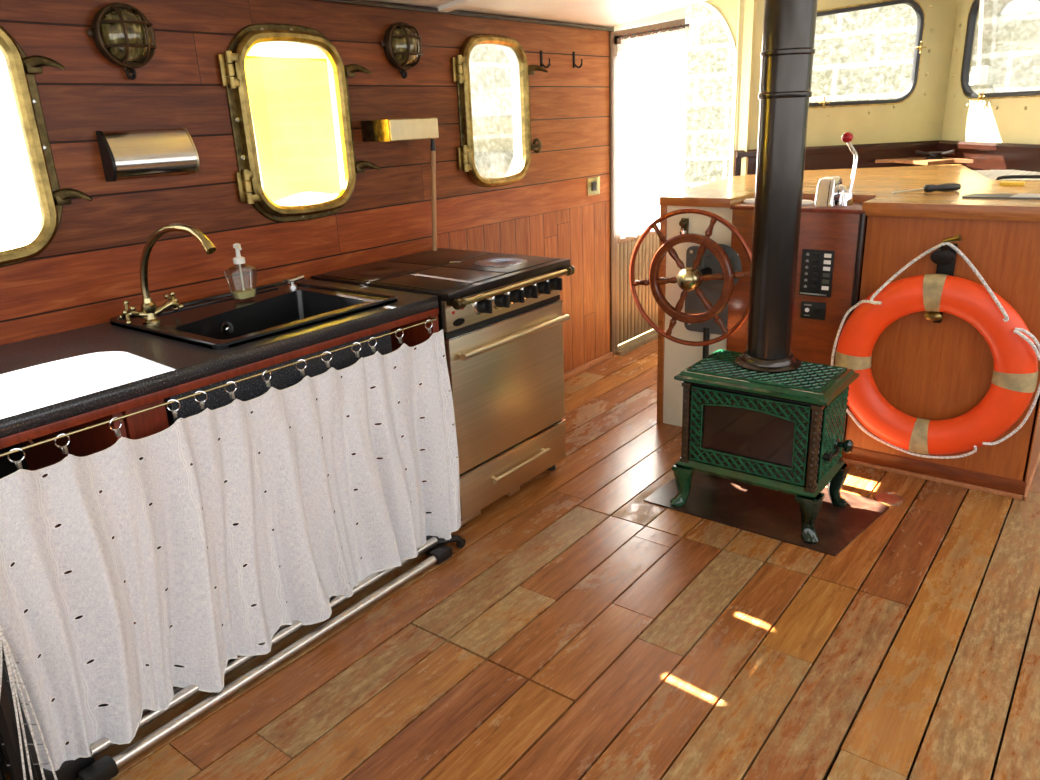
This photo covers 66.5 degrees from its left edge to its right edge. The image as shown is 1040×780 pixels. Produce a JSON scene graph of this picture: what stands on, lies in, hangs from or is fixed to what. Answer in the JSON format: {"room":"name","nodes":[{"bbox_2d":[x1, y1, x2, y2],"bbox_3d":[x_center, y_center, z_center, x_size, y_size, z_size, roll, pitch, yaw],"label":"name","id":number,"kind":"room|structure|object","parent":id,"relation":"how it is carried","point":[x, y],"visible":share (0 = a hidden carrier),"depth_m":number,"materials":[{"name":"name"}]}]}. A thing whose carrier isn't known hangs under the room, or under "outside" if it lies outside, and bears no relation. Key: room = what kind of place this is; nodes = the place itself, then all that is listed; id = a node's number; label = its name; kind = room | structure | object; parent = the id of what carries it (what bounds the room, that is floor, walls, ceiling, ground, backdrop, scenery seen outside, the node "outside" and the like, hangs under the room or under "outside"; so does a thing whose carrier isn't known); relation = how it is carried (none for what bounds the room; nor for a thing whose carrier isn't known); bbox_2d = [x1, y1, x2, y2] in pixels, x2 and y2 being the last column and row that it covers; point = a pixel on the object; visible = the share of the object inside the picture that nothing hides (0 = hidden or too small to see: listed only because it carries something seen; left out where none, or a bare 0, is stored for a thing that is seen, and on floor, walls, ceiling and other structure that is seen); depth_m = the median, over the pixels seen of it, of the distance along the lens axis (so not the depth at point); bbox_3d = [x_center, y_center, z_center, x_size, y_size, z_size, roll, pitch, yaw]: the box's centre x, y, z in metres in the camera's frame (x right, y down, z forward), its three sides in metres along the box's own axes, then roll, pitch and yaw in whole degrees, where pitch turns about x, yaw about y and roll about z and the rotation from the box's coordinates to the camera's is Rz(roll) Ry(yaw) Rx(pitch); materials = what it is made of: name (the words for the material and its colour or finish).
{"room":"ship interior","nodes":[
{"label":"ship interior","id":0,"kind":"room"},
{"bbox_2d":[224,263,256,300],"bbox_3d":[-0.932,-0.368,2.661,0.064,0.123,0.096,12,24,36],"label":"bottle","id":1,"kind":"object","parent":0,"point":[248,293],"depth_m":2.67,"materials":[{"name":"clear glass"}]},
{"bbox_2d":[0,0,685,372],"bbox_3d":[-0.830,-0.700,3.037,0.045,2.460,6.300,12,24,36],"label":"wall","id":2,"kind":"structure","parent":0,"point":[84,277],"depth_m":2.92,"materials":[{"name":"brown wood"}]},
{"bbox_2d":[0,25,92,267],"bbox_3d":[-1.493,-0.650,2.073,0.167,0.685,0.595,12,24,36],"label":"window","id":3,"kind":"structure","parent":2,"relation":"in","point":[21,69],"depth_m":2.23,"materials":[{"name":"brown metal"}]},
{"bbox_2d":[87,2,156,79],"bbox_3d":[-1.164,-1.041,2.366,0.097,0.213,0.207,12,24,36],"label":"lamp","id":4,"kind":"object","parent":2,"relation":"attached to","point":[120,32],"visible":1,"depth_m":2.33,"materials":[{"name":"gold glass"}]},
{"bbox_2d":[96,128,198,181],"bbox_3d":[-1.158,-0.742,2.487,0.064,0.148,0.284,12,24,36],"label":"dispenser","id":5,"kind":"object","parent":2,"relation":"attached to","point":[133,154],"visible":1,"depth_m":2.46,"materials":[{"name":"metal"}]},
{"bbox_2d":[361,117,438,141],"bbox_3d":[-0.485,-1.058,3.222,0.167,0.083,0.275,12,24,36],"label":"wall box","id":6,"kind":"object","parent":2,"relation":"attached to","point":[383,130],"visible":1,"depth_m":3.14,"materials":[{"name":"brown metal"}]},
{"bbox_2d":[380,22,422,78],"bbox_3d":[-0.459,-1.383,3.225,0.097,0.213,0.207,12,24,36],"label":"lamp","id":7,"kind":"object","parent":2,"relation":"attached to","point":[401,43],"visible":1,"depth_m":3.19,"materials":[{"name":"gold glass"}]},
{"bbox_2d":[435,0,480,11],"bbox_3d":[0.351,-1.547,2.855,1.800,0.168,0.060,12,24,36],"label":"trim","id":8,"kind":"structure","parent":2,"relation":"attached to","point":[456,4],"depth_m":3.32,"materials":[{"name":"white paint"}]},
{"bbox_2d":[313,0,613,31],"bbox_3d":[-1.114,-1.260,2.438,0.020,0.020,5.380,12,24,36],"label":"trim","id":9,"kind":"structure","parent":2,"relation":"attached to","point":[370,3],"depth_m":3.50,"materials":[{"name":"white wood"}]},
{"bbox_2d":[451,34,547,186],"bbox_3d":[-0.100,-1.321,3.772,0.167,0.685,0.595,12,24,36],"label":"window","id":10,"kind":"structure","parent":2,"relation":"in","point":[491,72],"depth_m":3.74,"materials":[{"name":"brown metal"}]},
{"bbox_2d":[540,50,550,67],"bbox_3d":[0.129,-1.659,3.976,0.054,0.084,0.065,-3,19,-1],"label":"coat hook","id":11,"kind":"object","parent":2,"relation":"attached to","point":[541,52],"visible":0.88,"depth_m":3.98,"materials":[{"name":"black metal"}]},
{"bbox_2d":[573,52,582,67],"bbox_3d":[0.308,-1.747,4.193,0.065,0.084,0.054,-7,19,-12],"label":"coat hook","id":12,"kind":"object","parent":2,"relation":"attached to","point":[574,64],"visible":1,"depth_m":4.20,"materials":[{"name":"black metal"}]},
{"bbox_2d":[564,352,612,379],"bbox_3d":[0.116,-0.011,4.463,0.018,0.035,1.540,12,24,36],"label":"baseboard","id":13,"kind":"structure","parent":2,"relation":"attached to","point":[609,355],"depth_m":4.81,"materials":[{"name":"brown wood"}]},
{"bbox_2d":[587,176,599,195],"bbox_3d":[0.423,-1.171,4.553,0.014,0.100,0.130,12,24,36],"label":"light switch","id":14,"kind":"object","parent":2,"relation":"attached to","point":[593,183],"visible":1,"depth_m":4.54,"materials":[{"name":"gold metal"}]},
{"bbox_2d":[609,26,614,355],"bbox_3d":[0.539,-1.130,4.749,0.042,1.930,0.040,12,24,36],"label":"trim","id":15,"kind":"structure","parent":2,"relation":"attached to","point":[611,34],"depth_m":4.71,"materials":[{"name":"brown wood"}]},
{"bbox_2d":[614,18,684,355],"bbox_3d":[0.818,-1.299,5.097,0.140,2.040,0.900,12,24,36],"label":"door","id":16,"kind":"structure","parent":2,"relation":"in","point":[632,331],"depth_m":5.07,"materials":[{"name":"brown wood"}]},
{"bbox_2d":[614,24,689,38],"bbox_3d":[0.807,-2.164,4.775,0.037,0.122,0.877,12,24,36],"label":"curtain rod","id":17,"kind":"object","parent":16,"relation":"attached to","point":[684,24],"visible":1,"depth_m":4.71,"materials":[{"name":"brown wood"}]},
{"bbox_2d":[620,26,687,238],"bbox_3d":[0.846,-1.622,4.958,0.036,1.244,0.848,12,24,36],"label":"door curtain","id":18,"kind":"object","parent":17,"relation":"hanging from","point":[653,66],"visible":0.94,"depth_m":4.92,"materials":[{"name":"white fabric"}]},
{"bbox_2d":[5,338,1039,779],"bbox_3d":[1.159,0.637,2.591,4.521,0.060,7.400,12,24,36],"label":"floor","id":19,"kind":"structure","parent":0,"point":[582,627],"depth_m":2.26,"materials":[{"name":"brown wood"}]},
{"bbox_2d":[0,308,438,774],"bbox_3d":[-1.293,0.415,2.090,0.694,0.844,2.503,12,24,36],"label":"base cabinet","id":20,"kind":"object","parent":19,"relation":"on","point":[147,423],"visible":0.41,"depth_m":2.17,"materials":[{"name":"red wood"}]},
{"bbox_2d":[0,475,431,774],"bbox_3d":[-1.289,0.758,2.231,0.635,0.025,2.425,12,24,36],"label":"shelf","id":21,"kind":"object","parent":20,"relation":"attached to","point":[4,766],"depth_m":2.22,"materials":[{"name":"white fabric"}]},
{"bbox_2d":[0,315,436,456],"bbox_3d":[-1.021,0.097,1.752,0.033,0.014,2.410,12,24,36],"label":"curtain rod","id":22,"kind":"object","parent":20,"relation":"attached to","point":[33,444],"visible":1,"depth_m":1.97,"materials":[{"name":"gold metal"}]},
{"bbox_2d":[7,448,24,469],"bbox_3d":[-1.066,0.146,1.681,0.010,0.047,0.033,15,26,41],"label":"curtain ring","id":23,"kind":"object","parent":22,"relation":"hanging from","point":[18,463],"visible":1,"depth_m":1.68,"materials":[{"name":"silver metal"}]},
{"bbox_2d":[54,434,69,453],"bbox_3d":[-1.009,0.119,1.751,0.010,0.047,0.033,7,21,25],"label":"curtain ring","id":24,"kind":"object","parent":22,"relation":"hanging from","point":[64,448],"visible":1,"depth_m":1.75,"materials":[{"name":"metal"}]},
{"bbox_2d":[109,417,121,436],"bbox_3d":[-0.936,0.086,1.839,0.010,0.047,0.033,3,20,15],"label":"curtain ring","id":25,"kind":"object","parent":22,"relation":"hanging from","point":[117,431],"visible":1,"depth_m":1.84,"materials":[{"name":"metal"}]},
{"bbox_2d":[166,399,180,417],"bbox_3d":[-0.850,0.045,1.946,0.033,0.047,0.010,-9,20,-18],"label":"curtain ring","id":26,"kind":"object","parent":22,"relation":"hanging from","point":[174,412],"visible":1,"depth_m":1.95,"materials":[{"name":"metal"}]},
{"bbox_2d":[194,391,207,408],"bbox_3d":[-0.805,0.024,2.001,0.033,0.047,0.010,-9,20,-17],"label":"curtain ring","id":27,"kind":"object","parent":22,"relation":"hanging from","point":[201,403],"visible":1,"depth_m":2.00,"materials":[{"name":"metal"}]},
{"bbox_2d":[224,381,236,398],"bbox_3d":[-0.752,0.000,2.065,0.010,0.047,0.033,15,25,41],"label":"curtain ring","id":28,"kind":"object","parent":22,"relation":"hanging from","point":[232,396],"visible":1,"depth_m":2.06,"materials":[{"name":"metal"}]},
{"bbox_2d":[262,370,270,386],"bbox_3d":[-0.684,-0.031,2.148,0.010,0.047,0.033,3,20,16],"label":"curtain ring","id":29,"kind":"object","parent":22,"relation":"hanging from","point":[268,384],"visible":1,"depth_m":2.15,"materials":[{"name":"metal"}]},
{"bbox_2d":[295,359,306,375],"bbox_3d":[-0.615,-0.064,2.233,0.010,0.047,0.033,15,25,41],"label":"curtain ring","id":30,"kind":"object","parent":22,"relation":"hanging from","point":[302,372],"visible":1,"depth_m":2.23,"materials":[{"name":"metal"}]},
{"bbox_2d":[321,351,331,367],"bbox_3d":[-0.560,-0.089,2.300,0.033,0.047,0.010,-14,22,-29],"label":"curtain ring","id":31,"kind":"object","parent":22,"relation":"hanging from","point":[326,362],"visible":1,"depth_m":2.30,"materials":[{"name":"metal"}]},
{"bbox_2d":[351,342,360,357],"bbox_3d":[-0.491,-0.121,2.384,0.033,0.047,0.010,-19,25,-40],"label":"curtain ring","id":32,"kind":"object","parent":22,"relation":"hanging from","point":[356,352],"visible":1,"depth_m":2.38,"materials":[{"name":"metal"}]},
{"bbox_2d":[368,337,376,351],"bbox_3d":[-0.452,-0.139,2.433,0.010,0.047,0.033,10,23,33],"label":"curtain ring","id":33,"kind":"object","parent":22,"relation":"hanging from","point":[372,347],"visible":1,"depth_m":2.43,"materials":[{"name":"metal"}]},
{"bbox_2d":[395,329,403,342],"bbox_3d":[-0.382,-0.172,2.518,0.010,0.047,0.033,11,23,33],"label":"curtain ring","id":34,"kind":"object","parent":22,"relation":"hanging from","point":[399,338],"visible":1,"depth_m":2.52,"materials":[{"name":"metal"}]},
{"bbox_2d":[425,320,432,333],"bbox_3d":[-0.300,-0.209,2.618,0.010,0.047,0.033,10,23,33],"label":"curtain ring","id":35,"kind":"object","parent":22,"relation":"hanging from","point":[428,329],"visible":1,"depth_m":2.62,"materials":[{"name":"metal"}]},
{"bbox_2d":[0,329,460,770],"bbox_3d":[-0.670,0.357,2.234,0.122,0.756,1.431,11,23,35],"label":"curtain","id":36,"kind":"object","parent":35,"relation":"hanging from","point":[293,465],"visible":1,"depth_m":2.08,"materials":[{"name":"white fabric"}]},
{"bbox_2d":[0,278,437,437],"bbox_3d":[-1.313,-0.004,1.948,0.695,0.040,2.505,12,24,36],"label":"countertop","id":37,"kind":"structure","parent":20,"relation":"on","point":[51,378],"depth_m":2.07,"materials":[{"name":"stone"}]},
{"bbox_2d":[110,275,397,349],"bbox_3d":[-0.838,-0.193,2.567,0.612,0.216,0.676,12,24,36],"label":"sink","id":38,"kind":"object","parent":37,"relation":"in","point":[221,321],"visible":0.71,"depth_m":2.59,"materials":[{"name":"black metal"}]},
{"bbox_2d":[119,223,215,324],"bbox_3d":[-0.985,-0.326,2.278,0.442,0.310,0.185,12,24,36],"label":"tap","id":39,"kind":"object","parent":38,"relation":"on","point":[149,312],"visible":1,"depth_m":2.36,"materials":[{"name":"gold metal"}]},
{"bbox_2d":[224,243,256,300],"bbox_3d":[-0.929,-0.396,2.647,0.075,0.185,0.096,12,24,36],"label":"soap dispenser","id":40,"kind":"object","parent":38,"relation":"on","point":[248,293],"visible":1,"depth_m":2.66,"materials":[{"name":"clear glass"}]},
{"bbox_2d":[175,290,363,339],"bbox_3d":[-0.796,-0.162,2.532,0.399,0.178,0.568,12,24,36],"label":"basin","id":41,"kind":"object","parent":38,"relation":"in","point":[232,321],"depth_m":2.64,"materials":[{"name":"black metal"}]},
{"bbox_2d":[0,535,465,779],"bbox_3d":[-0.722,0.400,2.222,0.157,0.780,1.519,12,24,36],"label":"metal rail","id":42,"kind":"object","parent":19,"relation":"on","point":[19,751],"visible":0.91,"depth_m":1.97,"materials":[{"name":"metal"}]},
{"bbox_2d":[311,248,574,526],"bbox_3d":[-0.270,-0.054,3.268,0.759,0.924,0.730,12,24,36],"label":"range cooker","id":43,"kind":"object","parent":19,"relation":"on","point":[501,319],"visible":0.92,"depth_m":3.03,"materials":[{"name":"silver metal"}]},
{"bbox_2d":[430,139,436,250],"bbox_3d":[-0.372,-0.836,3.411,0.024,0.468,0.059,12,24,36],"label":"wooden rod","id":44,"kind":"object","parent":43,"relation":"on","point":[433,148],"visible":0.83,"depth_m":3.40,"materials":[{"name":"brown wood"}]},
{"bbox_2d":[311,248,569,301],"bbox_3d":[-0.303,-0.471,3.137,0.720,0.030,0.730,12,24,36],"label":"cooktop","id":45,"kind":"object","parent":43,"relation":"in","point":[450,275],"depth_m":3.02,"materials":[{"name":"metal"}]},
{"bbox_2d":[644,471,888,555],"bbox_3d":[0.961,0.436,3.098,0.805,0.006,0.515,12,24,36],"label":"plate","id":46,"kind":"object","parent":19,"relation":"on","point":[770,513],"visible":0.71,"depth_m":3.02,"materials":[{"name":"brown metal"}]},
{"bbox_2d":[670,349,858,543],"bbox_3d":[0.923,0.185,2.979,0.600,0.554,0.390,12,24,36],"label":"stove","id":47,"kind":"object","parent":46,"relation":"on","point":[783,431],"visible":0.98,"depth_m":2.83,"materials":[{"name":"green metal"}]},
{"bbox_2d":[735,0,817,372],"bbox_3d":[0.895,-0.804,2.719,0.240,1.490,0.240,12,24,36],"label":"flue pipe","id":48,"kind":"object","parent":47,"relation":"on","point":[789,26],"visible":1,"depth_m":2.69,"materials":[{"name":"metal"}]},
{"bbox_2d":[726,198,867,456],"bbox_3d":[1.212,-0.290,3.481,0.550,1.070,0.291,12,24,36],"label":"console","id":49,"kind":"object","parent":19,"relation":"on","point":[831,239],"depth_m":3.25,"materials":[{"name":"brown wood"}]},
{"bbox_2d":[810,285,816,289],"bbox_3d":[1.207,-0.423,3.260,0.028,0.018,0.007,12,24,36],"label":"rocker switch","id":50,"kind":"object","parent":49,"relation":"attached to","point":[812,287],"depth_m":3.26,"materials":[{"name":"black plastic"}]},
{"bbox_2d":[810,278,817,282],"bbox_3d":[1.206,-0.448,3.251,0.028,0.018,0.007,12,24,36],"label":"rocker switch","id":51,"kind":"object","parent":49,"relation":"attached to","point":[812,280],"depth_m":3.25,"materials":[{"name":"black plastic"}]},
{"bbox_2d":[811,272,817,276],"bbox_3d":[1.205,-0.473,3.243,0.028,0.018,0.007,12,24,36],"label":"rocker switch","id":52,"kind":"object","parent":49,"relation":"attached to","point":[813,274],"depth_m":3.24,"materials":[{"name":"black plastic"}]},
{"bbox_2d":[811,266,818,269],"bbox_3d":[1.204,-0.498,3.234,0.028,0.018,0.007,12,24,36],"label":"rocker switch","id":53,"kind":"object","parent":49,"relation":"attached to","point":[812,267],"depth_m":3.23,"materials":[{"name":"black plastic"}]},
{"bbox_2d":[812,259,818,263],"bbox_3d":[1.203,-0.523,3.226,0.028,0.018,0.007,12,24,36],"label":"rocker switch","id":54,"kind":"object","parent":49,"relation":"attached to","point":[814,261],"depth_m":3.22,"materials":[{"name":"black plastic"}]},
{"bbox_2d":[814,307,823,315],"bbox_3d":[1.233,-0.324,3.273,0.038,0.037,0.006,12,24,36],"label":"socket","id":55,"kind":"object","parent":49,"relation":"attached to","point":[818,311],"depth_m":3.27,"materials":[{"name":"black plastic"}]},
{"bbox_2d":[813,132,857,206],"bbox_3d":[1.294,-0.898,3.218,0.141,0.283,0.168,12,24,36],"label":"throttle lever","id":56,"kind":"object","parent":49,"relation":"on","point":[830,192],"visible":1,"depth_m":3.21,"materials":[{"name":"silver metal"}]},
{"bbox_2d":[657,164,1039,500],"bbox_3d":[1.911,-0.521,4.084,1.820,1.098,2.116,12,24,36],"label":"wooden cabinet","id":57,"kind":"object","parent":19,"relation":"on","point":[924,368],"visible":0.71,"depth_m":3.11,"materials":[{"name":"brown wood"}]},
{"bbox_2d":[679,218,688,234],"bbox_3d":[0.730,-0.724,3.553,0.036,0.087,0.045,12,24,36],"label":"valve fitting","id":58,"kind":"object","parent":57,"relation":"attached to","point":[684,222],"visible":0.75,"depth_m":3.55,"materials":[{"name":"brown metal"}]},
{"bbox_2d":[684,244,741,358],"bbox_3d":[0.876,-0.228,3.627,0.270,0.885,0.036,12,24,36],"label":"plate","id":59,"kind":"object","parent":57,"relation":"attached to","point":[712,289],"visible":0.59,"depth_m":3.56,"materials":[{"name":"metal"}]},
{"bbox_2d":[629,208,751,345],"bbox_3d":[0.767,-0.494,3.450,0.594,0.594,0.233,12,24,36],"label":"wheel","id":60,"kind":"object","parent":59,"relation":"attached to","point":[689,279],"visible":0.96,"depth_m":3.38,"materials":[{"name":"brown wood"}]},
{"bbox_2d":[892,183,960,192],"bbox_3d":[1.690,-0.838,3.292,0.286,0.033,0.034,-3,19,-2],"label":"screwdriver","id":61,"kind":"object","parent":57,"relation":"on","point":[945,186],"visible":1,"depth_m":3.28,"materials":[{"name":"black plastic"}]},
{"bbox_2d":[924,311,942,322],"bbox_3d":[1.363,-0.252,2.706,0.089,0.087,0.320,12,24,36],"label":"hook","id":62,"kind":"object","parent":57,"relation":"attached to","point":[936,317],"depth_m":2.98,"materials":[{"name":"gold metal"}]},
{"bbox_2d":[831,242,1039,458],"bbox_3d":[1.569,-0.137,3.020,0.737,0.849,0.119,12,24,36],"label":"life ring","id":63,"kind":"object","parent":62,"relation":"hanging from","point":[1015,354],"visible":0.98,"depth_m":2.97,"materials":[{"name":"plastic"}]},
{"bbox_2d":[930,234,961,275],"bbox_3d":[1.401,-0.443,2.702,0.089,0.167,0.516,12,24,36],"label":"hook","id":64,"kind":"object","parent":57,"relation":"attached to","point":[943,258],"depth_m":2.89,"materials":[{"name":"black metal"}]},
{"bbox_2d":[962,193,1039,199],"bbox_3d":[1.910,-0.728,2.981,0.420,0.010,0.120,12,24,36],"label":"notepad","id":65,"kind":"object","parent":57,"relation":"on","point":[1020,195],"visible":1,"depth_m":3.00,"materials":[{"name":"paper"}]},
{"bbox_2d":[973,170,1039,179],"bbox_3d":[2.654,-1.077,3.959,0.660,0.054,1.107,5,20,21],"label":"paper","id":66,"kind":"object","parent":57,"relation":"on","point":[990,174],"visible":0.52,"depth_m":4.17,"materials":[{"name":"paper"}]},
{"bbox_2d":[999,181,1024,185],"bbox_3d":[2.128,-0.893,3.427,0.090,0.014,0.060,12,24,36],"label":"pencil case","id":67,"kind":"object","parent":57,"relation":"on","point":[1002,183],"visible":1,"depth_m":3.41,"materials":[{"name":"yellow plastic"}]},
{"bbox_2d":[874,492,902,504],"bbox_3d":[1.435,0.420,3.084,0.103,0.006,0.104,12,24,36],"label":"floor drain","id":68,"kind":"object","parent":19,"relation":"on","point":[888,498],"visible":1,"depth_m":3.08,"materials":[{"name":"metal"}]},
{"bbox_2d":[372,0,706,26],"bbox_3d":[0.102,-1.094,1.494,3.150,0.180,5.360,12,24,36],"label":"ceiling","id":69,"kind":"structure","parent":0,"point":[605,13],"depth_m":3.83,"materials":[{"name":"white paint"}]},
{"bbox_2d":[687,0,756,174],"bbox_3d":[1.243,-2.073,5.095,0.520,1.470,0.050,12,24,36],"label":"wall","id":70,"kind":"structure","parent":0,"point":[728,9],"depth_m":4.94,"materials":[{"name":"beige paint"}]},
{"bbox_2d":[695,1,738,170],"bbox_3d":[1.243,-1.908,5.116,0.350,1.145,0.012,12,24,36],"label":"trim","id":71,"kind":"structure","parent":70,"relation":"attached to","point":[714,10],"depth_m":4.96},
{"bbox_2d":[729,0,957,177],"bbox_3d":[2.072,-2.109,5.067,1.454,1.550,0.050,-5,19,-7],"label":"wall","id":72,"kind":"structure","parent":0,"point":[920,117],"depth_m":5.15,"materials":[{"name":"beige paint"}]},
{"bbox_2d":[734,140,938,175],"bbox_3d":[2.100,-1.492,5.228,1.424,0.235,0.045,-5,19,-7],"label":"trim","id":73,"kind":"structure","parent":72,"relation":"attached to","point":[834,156],"depth_m":5.22,"materials":[{"name":"brown wood"}]},
{"bbox_2d":[809,0,934,117],"bbox_3d":[2.089,-2.104,5.038,1.142,0.699,0.072,-5,19,-7],"label":"window","id":74,"kind":"structure","parent":72,"relation":"in","point":[917,7],"depth_m":5.08,"materials":[{"name":"black metal"}]},
{"bbox_2d":[941,0,1039,143],"bbox_3d":[2.872,-1.835,4.167,0.050,1.550,2.048,-3,19,-2],"label":"wall","id":75,"kind":"structure","parent":0,"point":[978,122],"depth_m":4.88,"materials":[{"name":"beige paint"}]},
{"bbox_2d":[875,157,972,164],"bbox_3d":[2.591,-1.457,5.043,0.444,0.020,0.432,-6,19,-9],"label":"corner knee","id":76,"kind":"object","parent":75,"relation":"attached to","point":[918,160],"visible":0.9,"depth_m":4.98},
{"bbox_2d":[915,150,953,158],"bbox_3d":[2.637,-1.500,5.042,0.226,0.057,0.100,12,24,36],"label":"cleat","id":77,"kind":"object","parent":76,"relation":"on","point":[932,155],"visible":1,"depth_m":5.02,"materials":[{"name":"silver metal"}]},
{"bbox_2d":[937,140,1039,171],"bbox_3d":[2.851,-1.227,4.362,0.045,0.235,2.028,-3,19,-2],"label":"trim","id":78,"kind":"structure","parent":75,"relation":"attached to","point":[985,155],"depth_m":4.72,"materials":[{"name":"brown wood"}]},
{"bbox_2d":[951,0,1039,109],"bbox_3d":[2.819,-1.985,4.532,0.072,0.732,1.177,-3,19,-2],"label":"window","id":79,"kind":"structure","parent":75,"relation":"in","point":[1011,28],"depth_m":4.62,"materials":[{"name":"black metal"}]},
{"bbox_2d":[969,0,988,84],"bbox_3d":[2.773,-2.113,4.762,0.050,0.527,0.157,-3,19,-2],"label":"sensor","id":80,"kind":"object","parent":79,"relation":"attached to","point":[978,75],"visible":1,"depth_m":4.77,"materials":[{"name":"white plastic"}]},
{"bbox_3d":[-1.117,-0.193,2.844,0.014,2.330,5.380,12,24,36],"label":"wall","id":81,"kind":"structure","parent":0,"visible":0},
{"bbox_2d":[217,23,380,221],"bbox_3d":[-0.803,-0.973,2.917,0.167,0.685,0.595,12,24,36],"label":"window","id":82,"kind":"structure","parent":81,"relation":"in","point":[232,62],"depth_m":2.83,"materials":[{"name":"brown metal"}]},
{"bbox_2d":[245,56,340,201],"bbox_3d":[-0.832,-0.960,2.925,0.012,0.497,0.364,12,24,36],"label":"blind","id":83,"kind":"object","parent":82,"relation":"attached to","point":[290,98],"visible":0.98,"depth_m":2.92,"materials":[{"name":"fabric"}]},
{"label":"outside","id":84,"kind":"structure","parent":0,"visible":0},
{"bbox_2d":[0,42,333,249],"bbox_3d":[-1.972,-0.786,8.040,0.400,5.350,18.000,12,24,36],"label":"sky","id":85,"kind":"structure","parent":84,"point":[19,210],"depth_m":5.49,"materials":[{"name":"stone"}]},
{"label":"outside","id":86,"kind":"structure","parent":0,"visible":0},
{"bbox_2d":[614,4,916,189],"bbox_3d":[6.307,-2.240,6.379,14.200,8.500,0.400,12,24,36],"label":"wall","id":87,"kind":"structure","parent":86,"point":[867,54],"depth_m":8.27,"materials":[{"name":"stone"}]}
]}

